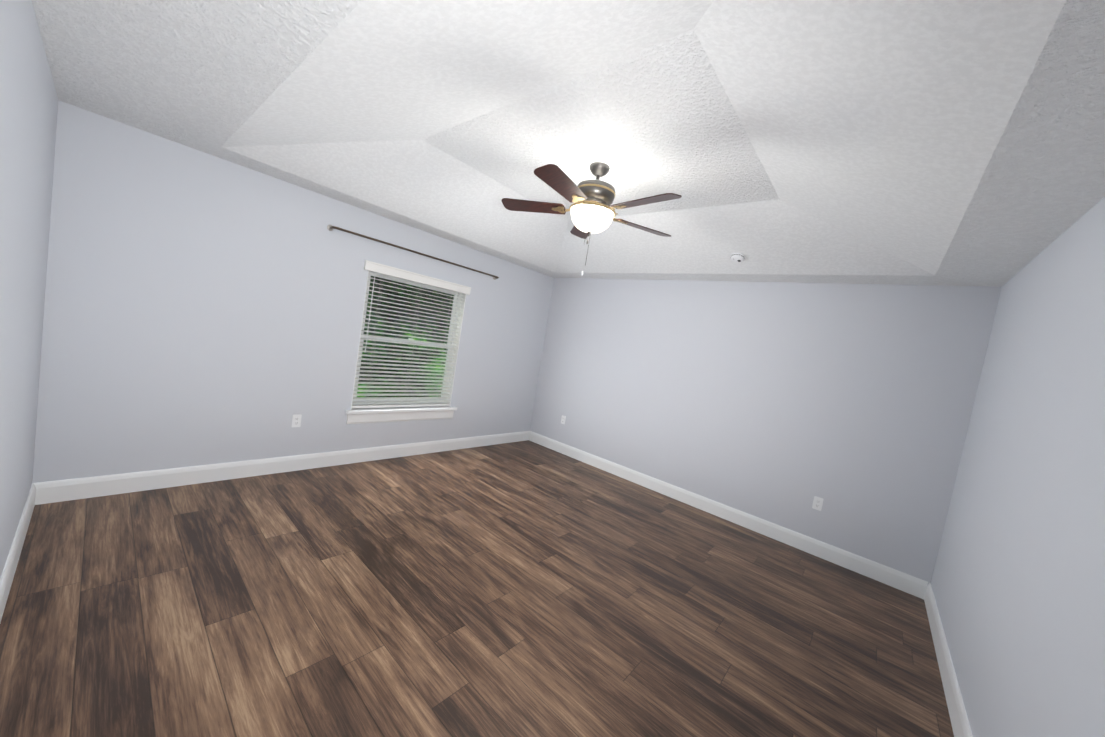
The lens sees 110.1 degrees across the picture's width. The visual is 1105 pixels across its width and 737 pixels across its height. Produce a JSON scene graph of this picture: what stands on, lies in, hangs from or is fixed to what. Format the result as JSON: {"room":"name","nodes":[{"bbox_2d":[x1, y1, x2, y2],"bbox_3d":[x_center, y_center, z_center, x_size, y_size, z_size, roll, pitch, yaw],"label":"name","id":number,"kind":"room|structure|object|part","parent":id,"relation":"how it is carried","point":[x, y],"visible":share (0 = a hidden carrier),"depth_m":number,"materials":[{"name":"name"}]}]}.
{"room":"empty bedroom","nodes":[
{"label":"empty bedroom","id":0,"kind":"room"},
{"bbox_2d":[0,0,57,577],"bbox_3d":[-1.423,-0.269,0.836,4.380,3.000,0.150,13,5,40],"label":"wall","id":1,"kind":"structure","parent":0,"point":[28,109],"depth_m":1.60,"materials":[{"name":"white paint"}]},
{"bbox_2d":[0,484,35,622],"bbox_3d":[-1.597,1.143,0.998,4.348,0.140,0.016,13,5,40],"label":"baseboard","id":2,"kind":"structure","parent":1,"relation":"attached to","point":[8,572],"depth_m":1.88,"materials":[{"name":"white wood"}]},
{"bbox_2d":[32,100,553,482],"bbox_3d":[-1.623,-0.528,4.058,0.150,3.000,4.780,13,5,40],"label":"wall","id":3,"kind":"structure","parent":0,"point":[201,308],"depth_m":2.92,"materials":[{"name":"white paint"}]},
{"bbox_2d":[32,431,529,504],"bbox_3d":[-1.789,0.894,4.104,0.016,0.140,4.480,13,5,40],"label":"baseboard","id":4,"kind":"structure","parent":3,"relation":"attached to","point":[72,489],"depth_m":3.14,"materials":[{"name":"white wood"}]},
{"bbox_2d":[291,414,301,426],"bbox_3d":[-2.276,0.467,3.433,0.008,0.115,0.070,13,5,40],"label":"outlet","id":5,"kind":"object","parent":3,"relation":"attached to","point":[296,420],"visible":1,"depth_m":3.43,"materials":[{"name":"white plastic"}]},
{"bbox_2d":[346,410,453,423],"bbox_3d":[-1.600,0.520,4.216,0.030,0.105,1.222,13,5,40],"label":"apron","id":6,"kind":"object","parent":3,"relation":"attached to","point":[378,417],"visible":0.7,"depth_m":4.13,"materials":[{"name":"white wood"}]},
{"bbox_2d":[345,406,456,414],"bbox_3d":[-1.611,0.447,4.230,0.140,0.034,1.267,13,5,40],"label":"stool","id":7,"kind":"object","parent":3,"relation":"attached to","point":[393,410],"visible":0.9,"depth_m":4.11,"materials":[{"name":"white wood"}]},
{"bbox_2d":[352,271,461,404],"bbox_3d":[-1.570,-0.278,4.232,0.060,1.410,1.150,13,5,40],"label":"window","id":8,"kind":"structure","parent":3,"relation":"in","point":[414,342],"depth_m":4.23,"materials":[{"name":"white plastic"}]},
{"bbox_2d":[352,273,463,407],"bbox_3d":[-1.519,-0.271,4.188,0.056,1.396,1.134,13,5,40],"label":"window blinds","id":9,"kind":"object","parent":8,"relation":"attached to","point":[417,404],"visible":0.83,"depth_m":4.13,"materials":[{"name":"white plastic"}]},
{"bbox_2d":[365,273,375,351],"bbox_3d":[-1.778,-0.542,3.763,0.012,0.780,0.012,11,4,25],"label":"blind cord","id":10,"kind":"object","parent":9,"relation":"hanging from","point":[375,273],"depth_m":3.76,"materials":[{"name":"white plastic"}]},
{"bbox_2d":[367,277,383,402],"bbox_3d":[-1.768,-0.281,3.855,0.002,1.345,0.002,13,5,40],"label":"blind cord","id":11,"kind":"object","parent":9,"relation":"hanging from","point":[383,277],"depth_m":3.85,"materials":[{"name":"white plastic"}]},
{"bbox_2d":[351,271,465,408],"bbox_3d":[-1.523,-0.267,4.192,0.084,1.410,1.150,13,5,40],"label":"liner","id":12,"kind":"object","parent":3,"relation":"in","point":[457,344],"visible":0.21,"depth_m":4.61,"materials":[{"name":"white"}]},
{"bbox_2d":[327,225,498,279],"bbox_3d":[-1.301,-1.178,4.078,0.090,0.052,1.952,13,5,40],"label":"curtain rod","id":13,"kind":"object","parent":3,"relation":"attached to","point":[330,227],"visible":1,"depth_m":3.81,"materials":[{"name":"brown metal"}]},
{"bbox_2d":[364,260,470,294],"bbox_3d":[-1.375,-0.946,4.103,0.048,0.087,1.223,13,5,40],"label":"window valance","id":14,"kind":"object","parent":3,"relation":"attached to","point":[401,274],"visible":0.94,"depth_m":4.00,"materials":[{"name":"white wood"}]},
{"bbox_2d":[0,440,953,736],"bbox_3d":[-0.175,1.365,2.708,4.680,0.080,4.780,13,5,40],"label":"floor","id":15,"kind":"structure","parent":0,"point":[526,588],"depth_m":2.06,"materials":[{"name":"wood"}]},
{"bbox_2d":[32,0,1104,286],"bbox_3d":[0.253,-1.285,2.522,4.400,0.420,4.500,13,5,40],"label":"ceiling","id":16,"kind":"structure","parent":0,"point":[926,142],"depth_m":1.76,"materials":[{"name":"white paint"}]},
{"bbox_2d":[501,162,681,275],"bbox_3d":[0.270,-1.005,2.616,1.250,0.739,1.256,13,5,40],"label":"ceiling fan","id":17,"kind":"object","parent":16,"relation":"hanging from","point":[591,209],"visible":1,"depth_m":2.54,"materials":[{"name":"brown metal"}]},
{"bbox_3d":[0.234,-0.863,2.662,0.236,0.441,0.248,13,5,40],"label":"pull chain","id":18,"kind":"part","parent":17,"relation":"part of","materials":[{"name":"silver metal"}]},
{"bbox_3d":[0.263,-1.009,2.652,0.300,0.142,0.300,13,5,40],"label":"lamp shade","id":19,"kind":"part","parent":17,"relation":"part of","materials":[{"name":"white glass"}]},
{"bbox_2d":[730,253,744,262],"bbox_3d":[1.653,-0.988,3.451,0.120,0.065,0.119,13,5,40],"label":"smoke detector","id":20,"kind":"object","parent":16,"relation":"attached to","point":[737,257],"visible":1,"depth_m":3.42,"materials":[{"name":"white plastic"}]},
{"bbox_2d":[530,278,1001,583],"bbox_3d":[1.619,-0.022,4.318,4.530,3.000,0.150,13,5,40],"label":"wall","id":21,"kind":"structure","parent":0,"point":[782,404],"depth_m":3.67,"materials":[{"name":"white paint"}]},
{"bbox_2d":[561,415,565,423],"bbox_3d":[0.149,0.720,5.408,0.070,0.115,0.008,13,5,40],"label":"outlet","id":22,"kind":"object","parent":21,"relation":"attached to","point":[563,418],"visible":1,"depth_m":5.40,"materials":[{"name":"white plastic"}]},
{"bbox_2d":[529,431,927,598],"bbox_3d":[1.282,1.369,4.402,4.348,0.140,0.016,13,5,40],"label":"baseboard","id":23,"kind":"structure","parent":21,"relation":"attached to","point":[901,581],"depth_m":3.77,"materials":[{"name":"white wood"}]},
{"bbox_2d":[812,496,823,510],"bbox_3d":[2.391,1.217,3.480,0.070,0.115,0.008,13,5,40],"label":"outlet","id":24,"kind":"object","parent":21,"relation":"attached to","point":[817,503],"visible":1,"depth_m":3.48,"materials":[{"name":"white plastic"}]},
{"bbox_2d":[931,197,1104,736],"bbox_3d":[1.714,0.220,1.087,0.150,3.000,4.630,13,5,40],"label":"wall","id":25,"kind":"structure","parent":0,"point":[1018,582],"depth_m":1.58,"materials":[{"name":"white paint"}]},
{"bbox_2d":[924,583,972,736],"bbox_3d":[1.473,1.618,1.297,0.016,0.140,4.480,13,5,40],"label":"baseboard","id":26,"kind":"structure","parent":25,"relation":"attached to","point":[960,724],"depth_m":2.10,"materials":[{"name":"white wood"}]},
{"label":"outside","id":27,"kind":"structure","parent":0,"visible":0},
{"bbox_3d":[-15.389,-2.174,18.746,39.830,0.070,80.000,13,5,40],"label":"ground","id":28,"kind":"structure","parent":27,"visible":0},
{"bbox_2d":[357,276,453,396],"bbox_3d":[-4.486,-3.262,6.602,8.979,7.451,11.234,13,5,40],"label":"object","id":29,"kind":"object","parent":28,"relation":"on","point":[406,307],"depth_m":6.30,"materials":[{"name":"green plant"}]}
]}

